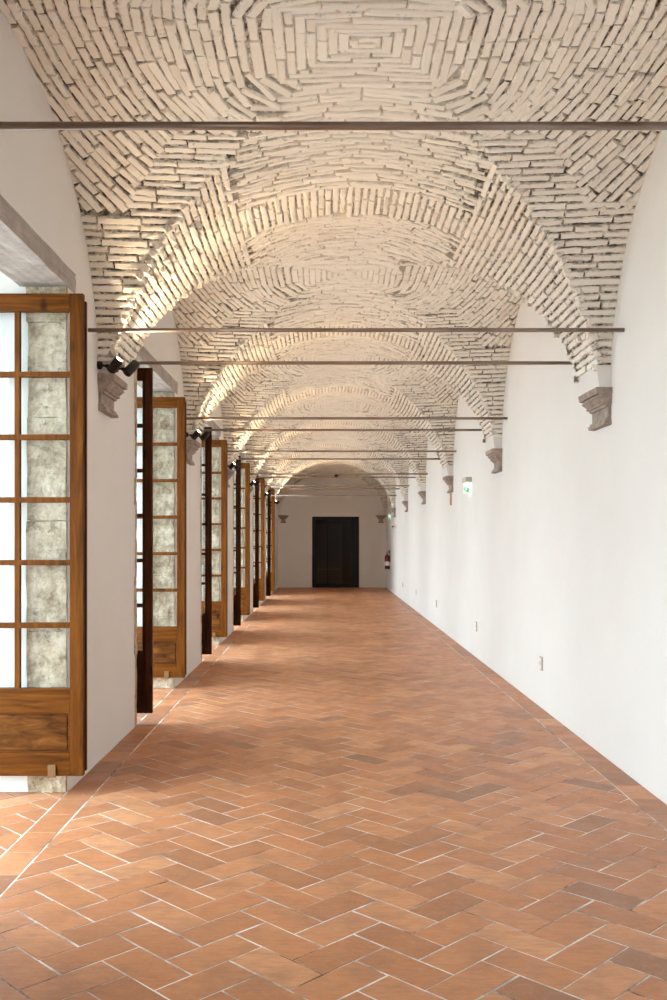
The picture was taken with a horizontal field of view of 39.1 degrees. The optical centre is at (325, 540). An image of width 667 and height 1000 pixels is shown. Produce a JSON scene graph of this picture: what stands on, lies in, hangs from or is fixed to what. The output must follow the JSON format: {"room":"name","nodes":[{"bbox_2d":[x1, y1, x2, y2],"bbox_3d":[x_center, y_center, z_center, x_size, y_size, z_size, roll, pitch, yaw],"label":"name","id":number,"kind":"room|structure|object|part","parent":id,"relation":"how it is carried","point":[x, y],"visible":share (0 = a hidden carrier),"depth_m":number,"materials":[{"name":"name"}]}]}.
{"room":"vaulted corridor","nodes":[
{"label":"vaulted corridor","id":0,"kind":"room"},
{"bbox_2d":[0,10,277,791],"bbox_3d":[-2.023,-0.665,13.850,0.954,4.570,33.500,0,0,0],"label":"wall","id":1,"kind":"structure","parent":0,"point":[36,180],"depth_m":6.22,"materials":[{"name":"white paint"}]},
{"bbox_2d":[0,195,75,292],"bbox_3d":[-1.686,-1.580,4.650,0.297,0.126,2.276,0,0,0],"label":"trim","id":2,"kind":"structure","parent":1,"relation":"attached to","point":[26,258],"depth_m":5.11,"materials":[{"name":"grey stone"}]},
{"bbox_2d":[0,293,86,777],"bbox_3d":[-1.832,-0.034,5.557,0.821,2.844,0.089,0,0,0],"label":"door","id":3,"kind":"structure","parent":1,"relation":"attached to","point":[43,730],"depth_m":5.53,"materials":[{"name":"brown wood"}]},
{"bbox_3d":[-1.818,1.129,5.547,0.620,0.235,0.022,0,0,0],"label":"panel","id":4,"kind":"part","parent":3,"relation":"part of","materials":[{"name":"brown wood"}]},
{"bbox_3d":[-1.818,-1.403,5.547,0.620,0.105,0.043,0,0,0],"label":"rail","id":5,"kind":"part","parent":3,"relation":"part of","materials":[{"name":"brown wood"}]},
{"bbox_3d":[-1.818,1.129,5.547,0.620,0.235,0.030,0,0,0],"label":"moulding","id":6,"kind":"part","parent":3,"relation":"part of","materials":[{"name":"brown wood"}]},
{"bbox_3d":[-1.818,0.940,5.547,0.620,0.145,0.043,0,0,0],"label":"lock rail","id":7,"kind":"part","parent":3,"relation":"part of","materials":[{"name":"brown wood"}]},
{"bbox_3d":[-1.818,1.315,5.547,0.620,0.135,0.043,0,0,0],"label":"rail","id":8,"kind":"part","parent":3,"relation":"part of","materials":[{"name":"brown wood"}]},
{"bbox_2d":[26,286,67,792],"bbox_3d":[-1.665,-0.010,4.633,0.256,3.028,2.092,0,0,0],"label":"trim","id":9,"kind":"structure","parent":1,"relation":"attached to","point":[46,527],"depth_m":5.61,"materials":[{"name":"stone"}]},
{"bbox_2d":[97,373,127,417],"bbox_3d":[-1.505,-1.010,6.582,0.147,0.254,0.450,0,0,0],"label":"corbel","id":10,"kind":"object","parent":1,"relation":"attached to","point":[111,386],"visible":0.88,"depth_m":6.47,"materials":[{"name":"stone"}]},
{"bbox_2d":[97,356,123,373],"bbox_3d":[-1.461,-1.192,6.367,0.186,0.120,0.098,0,0,0],"label":"spotlight","id":11,"kind":"object","parent":10,"relation":"on","point":[116,363],"visible":1,"depth_m":6.35,"materials":[{"name":"black metal"}]},
{"bbox_2d":[116,360,139,376],"bbox_3d":[-1.386,-1.198,6.516,0.183,0.122,0.104,0,0,0],"label":"spotlight","id":12,"kind":"object","parent":10,"relation":"on","point":[133,365],"visible":0.84,"depth_m":6.50,"materials":[{"name":"black metal"}]},
{"bbox_2d":[136,368,152,712],"bbox_3d":[-1.832,-0.001,7.730,0.821,2.844,0.089,0,0,0],"label":"door","id":13,"kind":"structure","parent":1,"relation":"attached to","point":[144,704],"depth_m":7.70,"materials":[{"name":"brown wood"}]},
{"bbox_3d":[-1.818,1.347,7.740,0.620,0.135,0.043,0,0,0],"label":"rail","id":14,"kind":"part","parent":13,"relation":"part of","materials":[{"name":"brown wood"}]},
{"bbox_3d":[-1.818,-1.371,7.740,0.620,0.105,0.043,0,0,0],"label":"rail","id":15,"kind":"part","parent":13,"relation":"part of","materials":[{"name":"brown wood"}]},
{"bbox_3d":[-1.818,1.163,7.740,0.620,0.235,0.022,0,0,0],"label":"panel","id":16,"kind":"part","parent":13,"relation":"part of","materials":[{"name":"brown wood"}]},
{"bbox_3d":[-1.818,0.973,7.740,0.620,0.145,0.043,0,0,0],"label":"lock rail","id":17,"kind":"part","parent":13,"relation":"part of","materials":[{"name":"brown wood"}]},
{"bbox_2d":[134,357,174,725],"bbox_3d":[-1.667,-0.010,8.611,0.259,3.027,2.096,0,0,0],"label":"trim","id":18,"kind":"structure","parent":1,"relation":"attached to","point":[163,418],"depth_m":9.59,"materials":[{"name":"stone"}]},
{"bbox_2d":[137,346,177,393],"bbox_3d":[-1.685,-1.580,8.630,0.297,0.126,2.276,0,0,0],"label":"trim","id":19,"kind":"structure","parent":1,"relation":"attached to","point":[163,381],"depth_m":8.91,"materials":[{"name":"grey stone"}]},
{"bbox_2d":[136,397,185,677],"bbox_3d":[-1.832,-0.034,9.537,0.821,2.844,0.089,0,0,0],"label":"door","id":20,"kind":"structure","parent":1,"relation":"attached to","point":[169,642],"depth_m":9.51,"materials":[{"name":"brown wood"}]},
{"bbox_3d":[-1.818,1.129,9.527,0.620,0.235,0.022,0,0,0],"label":"panel","id":21,"kind":"part","parent":20,"relation":"part of","materials":[{"name":"brown wood"}]},
{"bbox_3d":[-1.818,-1.403,9.527,0.620,0.105,0.043,0,0,0],"label":"rail","id":22,"kind":"part","parent":20,"relation":"part of","materials":[{"name":"brown wood"}]},
{"bbox_3d":[-1.818,1.129,9.527,0.620,0.235,0.030,0,0,0],"label":"moulding","id":23,"kind":"part","parent":20,"relation":"part of","materials":[{"name":"brown wood"}]},
{"bbox_3d":[-1.818,0.940,9.527,0.620,0.145,0.043,0,0,0],"label":"lock rail","id":24,"kind":"part","parent":20,"relation":"part of","materials":[{"name":"brown wood"}]},
{"bbox_3d":[-1.818,1.315,9.527,0.620,0.135,0.043,0,0,0],"label":"rail","id":25,"kind":"part","parent":20,"relation":"part of","materials":[{"name":"brown wood"}]},
{"bbox_2d":[186,440,200,465],"bbox_3d":[-1.505,-0.986,10.542,0.147,0.254,0.450,0,0,0],"label":"corbel","id":26,"kind":"object","parent":1,"relation":"attached to","point":[192,446],"visible":0.8,"depth_m":10.40,"materials":[{"name":"stone"}]},
{"bbox_2d":[186,429,200,439],"bbox_3d":[-1.461,-1.169,10.327,0.186,0.120,0.098,0,0,0],"label":"spotlight","id":27,"kind":"object","parent":26,"relation":"on","point":[195,435],"visible":0.9,"depth_m":10.31,"materials":[{"name":"black metal"}]},
{"bbox_2d":[199,430,209,440],"bbox_3d":[-1.386,-1.174,10.476,0.183,0.122,0.104,0,0,0],"label":"spotlight","id":28,"kind":"object","parent":26,"relation":"on","point":[206,433],"visible":0.76,"depth_m":10.45,"materials":[{"name":"black metal"}]},
{"bbox_2d":[202,427,211,653],"bbox_3d":[-1.832,-0.001,11.730,0.821,2.844,0.089,0,0,0],"label":"casement leaf","id":29,"kind":"object","parent":1,"relation":"attached to","point":[207,616],"visible":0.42,"depth_m":11.69,"materials":[{"name":"brown wood"}]},
{"bbox_3d":[-1.818,1.163,11.740,0.620,0.235,0.022,0,0,0],"label":"panel","id":30,"kind":"part","parent":29,"relation":"part of","materials":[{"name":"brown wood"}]},
{"bbox_3d":[-1.818,0.973,11.740,0.620,0.145,0.043,0,0,0],"label":"lock rail","id":31,"kind":"part","parent":29,"relation":"part of","materials":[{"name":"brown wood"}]},
{"bbox_3d":[-1.818,1.347,11.740,0.620,0.135,0.043,0,0,0],"label":"rail","id":32,"kind":"part","parent":29,"relation":"part of","materials":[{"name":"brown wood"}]},
{"bbox_2d":[200,436,218,661],"bbox_3d":[-1.669,-0.010,12.611,0.263,3.028,2.096,0,0,0],"label":"trim","id":33,"kind":"structure","parent":1,"relation":"attached to","point":[215,450],"depth_m":13.59,"materials":[{"name":"stone"}]},
{"bbox_2d":[204,420,220,436],"bbox_3d":[-1.685,-1.580,12.630,0.297,0.126,2.276,0,0,0],"label":"trim","id":34,"kind":"structure","parent":1,"relation":"attached to","point":[210,423],"depth_m":12.98,"materials":[{"name":"grey stone"}]},
{"bbox_2d":[202,440,227,637],"bbox_3d":[-1.832,-0.034,13.537,0.821,2.844,0.089,0,0,0],"label":"casement leaf","id":35,"kind":"object","parent":1,"relation":"attached to","point":[219,608],"visible":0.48,"depth_m":13.50,"materials":[{"name":"brown wood"}]},
{"bbox_3d":[-1.818,-1.403,13.527,0.620,0.105,0.043,0,0,0],"label":"rail","id":36,"kind":"part","parent":35,"relation":"part of","materials":[{"name":"brown wood"}]},
{"bbox_3d":[-1.818,1.129,13.527,0.620,0.235,0.022,0,0,0],"label":"panel","id":37,"kind":"part","parent":35,"relation":"part of","materials":[{"name":"brown wood"}]},
{"bbox_3d":[-1.818,0.940,13.527,0.620,0.145,0.043,0,0,0],"label":"lock rail","id":38,"kind":"part","parent":35,"relation":"part of","materials":[{"name":"brown wood"}]},
{"bbox_3d":[-1.818,1.315,13.527,0.620,0.135,0.043,0,0,0],"label":"rail","id":39,"kind":"part","parent":35,"relation":"part of","materials":[{"name":"brown wood"}]},
{"bbox_2d":[228,469,233,486],"bbox_3d":[-1.505,-0.963,14.502,0.147,0.254,0.450,0,0,0],"label":"corbel","id":40,"kind":"object","parent":1,"relation":"attached to","point":[230,472],"visible":0.48,"depth_m":14.44,"materials":[{"name":"stone"}]},
{"bbox_2d":[228,462,235,469],"bbox_3d":[-1.461,-1.145,14.287,0.186,0.120,0.098,0,0,0],"label":"spotlight","id":41,"kind":"object","parent":40,"relation":"on","point":[232,464],"visible":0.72,"depth_m":14.27,"materials":[{"name":"black metal"}]},
{"bbox_2d":[233,456,240,625],"bbox_3d":[-1.832,-0.001,15.730,0.821,2.844,0.089,0,0,0],"label":"casement leaf","id":42,"kind":"object","parent":1,"relation":"attached to","point":[237,598],"visible":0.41,"depth_m":15.68,"materials":[{"name":"brown wood"}]},
{"bbox_2d":[233,460,242,628],"bbox_3d":[-1.667,-0.010,16.614,0.259,3.028,2.091,0,0,0],"label":"trim","id":43,"kind":"structure","parent":1,"relation":"attached to","point":[234,470],"depth_m":17.59,"materials":[{"name":"stone"}]},
{"bbox_2d":[233,463,249,614],"bbox_3d":[-1.832,-0.034,17.537,0.821,2.844,0.089,0,0,0],"label":"casement leaf","id":44,"kind":"object","parent":1,"relation":"attached to","point":[245,591],"visible":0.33,"depth_m":17.50,"materials":[{"name":"brown wood"}]},
{"bbox_3d":[-1.818,0.940,17.527,0.620,0.145,0.043,0,0,0],"label":"lock rail","id":45,"kind":"part","parent":44,"relation":"part of","materials":[{"name":"brown wood"}]},
{"bbox_3d":[-1.818,1.129,17.527,0.620,0.235,0.022,0,0,0],"label":"panel","id":46,"kind":"part","parent":44,"relation":"part of","materials":[{"name":"brown wood"}]},
{"bbox_2d":[253,485,254,577],"bbox_3d":[-1.665,-0.010,20.831,0.256,3.028,2.096,0,0,0],"label":"trim","id":47,"kind":"structure","parent":1,"relation":"attached to","point":[253,485],"depth_m":21.81,"materials":[{"name":"stone"}]},
{"bbox_2d":[253,475,258,607],"bbox_3d":[-1.832,-0.001,19.950,0.821,2.844,0.089,0,0,0],"label":"casement leaf","id":48,"kind":"object","parent":1,"relation":"attached to","point":[256,584],"visible":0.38,"depth_m":19.90,"materials":[{"name":"brown wood"}]},
{"bbox_2d":[253,478,264,600],"bbox_3d":[-1.832,-0.034,21.757,0.821,2.844,0.089,0,0,0],"label":"casement leaf","id":49,"kind":"object","parent":1,"relation":"attached to","point":[262,481],"visible":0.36,"depth_m":21.72,"materials":[{"name":"brown wood"}]},
{"bbox_2d":[266,496,266,571],"bbox_3d":[-1.667,-0.010,25.083,0.260,3.028,2.091,0,0,0],"label":"trim","id":50,"kind":"structure","parent":1,"relation":"attached to","point":[266,496],"depth_m":26.06,"materials":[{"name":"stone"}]},
{"bbox_2d":[266,486,270,595],"bbox_3d":[-1.832,-0.001,24.200,0.821,2.844,0.089,0,0,0],"label":"casement leaf","id":51,"kind":"object","parent":1,"relation":"attached to","point":[268,577],"visible":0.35,"depth_m":24.18,"materials":[{"name":"brown wood"}]},
{"bbox_2d":[266,489,274,590],"bbox_3d":[-1.832,-0.034,26.007,0.821,2.844,0.089,0,0,0],"label":"casement leaf","id":52,"kind":"object","parent":1,"relation":"attached to","point":[272,490],"visible":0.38,"depth_m":25.97,"materials":[{"name":"brown wood"}]},
{"bbox_2d":[0,121,666,129],"bbox_3d":[0.196,-1.400,3.170,3.644,0.027,0.027,0,0,0],"label":"rod","id":53,"kind":"object","parent":1,"relation":"attached to","point":[4,125],"visible":1,"depth_m":3.16,"materials":[{"name":"brown metal"}]},
{"bbox_2d":[269,488,398,488],"bbox_3d":[0.196,-1.268,22.870,3.644,0.027,0.027,0,0,0],"label":"rod","id":54,"kind":"object","parent":1,"relation":"attached to","point":[269,488],"visible":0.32,"depth_m":22.86,"materials":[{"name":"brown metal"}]},
{"bbox_2d":[259,485,408,485],"bbox_3d":[0.196,-1.282,21.830,3.644,0.027,0.027,0,0,0],"label":"rod","id":55,"kind":"object","parent":1,"relation":"attached to","point":[259,485],"visible":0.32,"depth_m":21.82,"materials":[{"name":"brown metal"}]},
{"bbox_2d":[256,477,415,477],"bbox_3d":[0.196,-1.283,18.940,3.644,0.027,0.027,0,0,0],"label":"rod","id":56,"kind":"object","parent":1,"relation":"attached to","point":[256,477],"visible":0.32,"depth_m":18.93,"materials":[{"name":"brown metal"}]},
{"bbox_2d":[236,458,440,459],"bbox_3d":[0.196,-1.309,15.000,3.644,0.027,0.027,0,0,0],"label":"rod","id":57,"kind":"object","parent":1,"relation":"attached to","point":[239,458],"visible":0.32,"depth_m":14.99,"materials":[{"name":"brown metal"}]},
{"bbox_2d":[250,473,427,474],"bbox_3d":[0.196,-1.276,17.900,3.644,0.027,0.027,0,0,0],"label":"rod","id":58,"kind":"object","parent":1,"relation":"attached to","point":[250,473],"visible":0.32,"depth_m":17.89,"materials":[{"name":"brown metal"}]},
{"bbox_2d":[228,450,456,451],"bbox_3d":[0.196,-1.333,13.970,3.644,0.027,0.027,0,0,0],"label":"rod","id":59,"kind":"object","parent":1,"relation":"attached to","point":[228,450],"visible":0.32,"depth_m":13.96,"materials":[{"name":"brown metal"}]},
{"bbox_2d":[204,429,481,430],"bbox_3d":[0.196,-1.308,11.080,3.644,0.027,0.027,0,0,0],"label":"rod","id":60,"kind":"object","parent":1,"relation":"attached to","point":[204,429],"visible":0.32,"depth_m":11.07,"materials":[{"name":"brown metal"}]},
{"bbox_2d":[186,417,507,419],"bbox_3d":[0.196,-1.310,10.040,3.644,0.027,0.027,0,0,0],"label":"rod","id":61,"kind":"object","parent":1,"relation":"attached to","point":[187,418],"visible":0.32,"depth_m":10.03,"materials":[{"name":"brown metal"}]},
{"bbox_2d":[137,361,572,364],"bbox_3d":[0.196,-1.354,7.150,3.644,0.027,0.027,0,0,0],"label":"rod","id":62,"kind":"object","parent":1,"relation":"attached to","point":[139,362],"visible":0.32,"depth_m":7.14,"materials":[{"name":"brown metal"}]},
{"bbox_2d":[88,328,624,331],"bbox_3d":[0.196,-1.371,6.110,3.644,0.027,0.027,0,0,0],"label":"rod","id":63,"kind":"object","parent":1,"relation":"attached to","point":[89,329],"visible":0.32,"depth_m":6.10,"materials":[{"name":"brown metal"}]},
{"bbox_2d":[278,471,385,587],"bbox_3d":[0.196,-0.665,30.450,3.484,4.570,0.300,0,0,0],"label":"wall","id":64,"kind":"structure","parent":0,"point":[295,535],"depth_m":30.30,"materials":[{"name":"beige paint"}]},
{"bbox_2d":[278,515,287,522],"bbox_3d":[-1.373,-0.705,30.259,0.339,0.254,0.147,0,0,0],"label":"corbel","id":65,"kind":"object","parent":64,"relation":"attached to","point":[282,517],"visible":1,"depth_m":30.22,"materials":[{"name":"stone"}]},
{"bbox_2d":[312,517,358,587],"bbox_3d":[0.309,0.357,30.320,1.513,2.285,0.199,0,0,0],"label":"door frame","id":66,"kind":"structure","parent":64,"relation":"in","point":[354,583],"depth_m":30.28,"materials":[{"name":"black wood"}]},
{"bbox_2d":[376,515,385,522],"bbox_3d":[1.770,-0.705,30.259,0.339,0.254,0.147,0,0,0],"label":"corbel","id":67,"kind":"object","parent":64,"relation":"attached to","point":[380,517],"visible":1,"depth_m":30.22,"materials":[{"name":"stone"}]},
{"bbox_2d":[0,0,666,512],"bbox_3d":[0.196,-1.733,13.800,3.724,1.671,33.181,0,0,0],"label":"ceiling","id":68,"kind":"structure","parent":0,"point":[211,228],"depth_m":5.93,"materials":[{"name":"brick"}]},
{"bbox_2d":[234,462,241,469],"bbox_3d":[-1.386,-1.150,14.436,0.183,0.122,0.104,0,0,0],"label":"spotlight","id":69,"kind":"object","parent":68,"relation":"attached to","point":[239,464],"visible":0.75,"depth_m":14.41,"materials":[{"name":"black metal"}]},
{"bbox_3d":[0.196,-1.096,16.361,3.524,0.396,27.878,0,0,0],"label":"trim","id":70,"kind":"part","parent":68,"relation":"part of","materials":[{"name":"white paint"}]},
{"bbox_2d":[0,588,666,999],"bbox_3d":[-0.281,1.559,13.850,4.438,0.122,32.900,0,0,0],"label":"floor","id":71,"kind":"structure","parent":0,"point":[341,800],"depth_m":4.64,"materials":[{"name":"tile"}]},
{"bbox_2d":[316,520,350,582],"bbox_3d":[0.309,0.210,31.710,2.313,2.820,2.580,0,0,0],"label":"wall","id":72,"kind":"structure","parent":0,"point":[346,524],"depth_m":32.90,"materials":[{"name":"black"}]},
{"bbox_2d":[316,523,341,582],"bbox_3d":[0.100,0.440,32.862,0.933,2.120,0.075,0,0,0],"label":"door","id":73,"kind":"structure","parent":72,"relation":"in","point":[334,529],"depth_m":32.86,"materials":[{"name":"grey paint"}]},
{"bbox_3d":[-0.101,0.470,32.882,0.392,2.040,0.033,0,0,0],"label":"panel","id":74,"kind":"part","parent":73,"relation":"part of","materials":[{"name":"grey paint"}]},
{"bbox_3d":[0.300,0.470,32.882,0.392,2.040,0.033,0,0,0],"label":"panel","id":75,"kind":"part","parent":73,"relation":"part of","materials":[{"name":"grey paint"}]},
{"bbox_2d":[386,120,666,804],"bbox_3d":[2.113,-0.665,13.850,0.350,4.570,33.500,0,0,0],"label":"wall","id":76,"kind":"structure","parent":0,"point":[558,555],"depth_m":7.42,"materials":[{"name":"white paint"}]},
{"bbox_2d":[271,495,396,495],"bbox_3d":[0.196,-1.247,25.760,3.644,0.027,0.027,0,0,0],"label":"rod","id":77,"kind":"object","parent":76,"relation":"attached to","point":[271,495],"visible":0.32,"depth_m":25.75,"materials":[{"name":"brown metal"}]},
{"bbox_2d":[385,552,389,568],"bbox_3d":[1.848,0.594,28.350,0.159,0.501,0.159,0,0,-45],"label":"fire extinguisher","id":78,"kind":"object","parent":76,"relation":"attached to","point":[387,557],"visible":1,"depth_m":28.28,"materials":[{"name":"red metal"}]},
{"bbox_2d":[390,508,395,516],"bbox_3d":[1.897,-0.798,26.378,0.147,0.254,0.450,0,0,0],"label":"corbel","id":79,"kind":"object","parent":76,"relation":"attached to","point":[393,510],"visible":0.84,"depth_m":26.18,"materials":[{"name":"stone"}]},
{"bbox_2d":[402,501,407,511],"bbox_3d":[1.897,-0.822,22.418,0.147,0.254,0.450,0,0,0],"label":"corbel","id":80,"kind":"object","parent":76,"relation":"attached to","point":[405,503],"visible":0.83,"depth_m":22.22,"materials":[{"name":"stone"}]},
{"bbox_2d":[418,491,425,504],"bbox_3d":[1.897,-0.846,18.458,0.147,0.254,0.450,0,0,0],"label":"corbel","id":81,"kind":"object","parent":76,"relation":"attached to","point":[422,494],"visible":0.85,"depth_m":18.26,"materials":[{"name":"stone"}]},
{"bbox_2d":[443,476,453,492],"bbox_3d":[1.897,-0.870,14.498,0.147,0.254,0.450,0,0,0],"label":"corbel","id":82,"kind":"object","parent":76,"relation":"attached to","point":[449,480],"visible":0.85,"depth_m":14.32,"materials":[{"name":"stone"}]},
{"bbox_2d":[462,477,471,492],"bbox_3d":[1.895,-0.751,12.660,0.085,0.207,0.320,0,0,0],"label":"exit sign","id":83,"kind":"object","parent":76,"relation":"attached to","point":[466,480],"visible":1,"depth_m":12.51,"materials":[{"name":"beige plastic"}]},
{"bbox_2d":[485,448,502,473],"bbox_3d":[1.897,-0.893,10.538,0.147,0.254,0.450,0,0,0],"label":"corbel","id":84,"kind":"object","parent":76,"relation":"attached to","point":[494,454],"visible":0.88,"depth_m":10.40,"materials":[{"name":"stone"}]},
{"bbox_2d":[539,656,542,670],"bbox_3d":[1.931,1.100,8.450,0.017,0.120,0.100,0,0,0],"label":"wall outlet","id":85,"kind":"object","parent":76,"relation":"attached to","point":[540,657],"visible":1,"depth_m":8.40,"materials":[{"name":"beige plastic"}]},
{"bbox_2d":[578,387,612,430],"bbox_3d":[1.897,-0.917,6.578,0.147,0.254,0.450,0,0,0],"label":"corbel","id":86,"kind":"object","parent":76,"relation":"attached to","point":[597,401],"visible":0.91,"depth_m":6.49,"materials":[{"name":"stone"}]}
]}

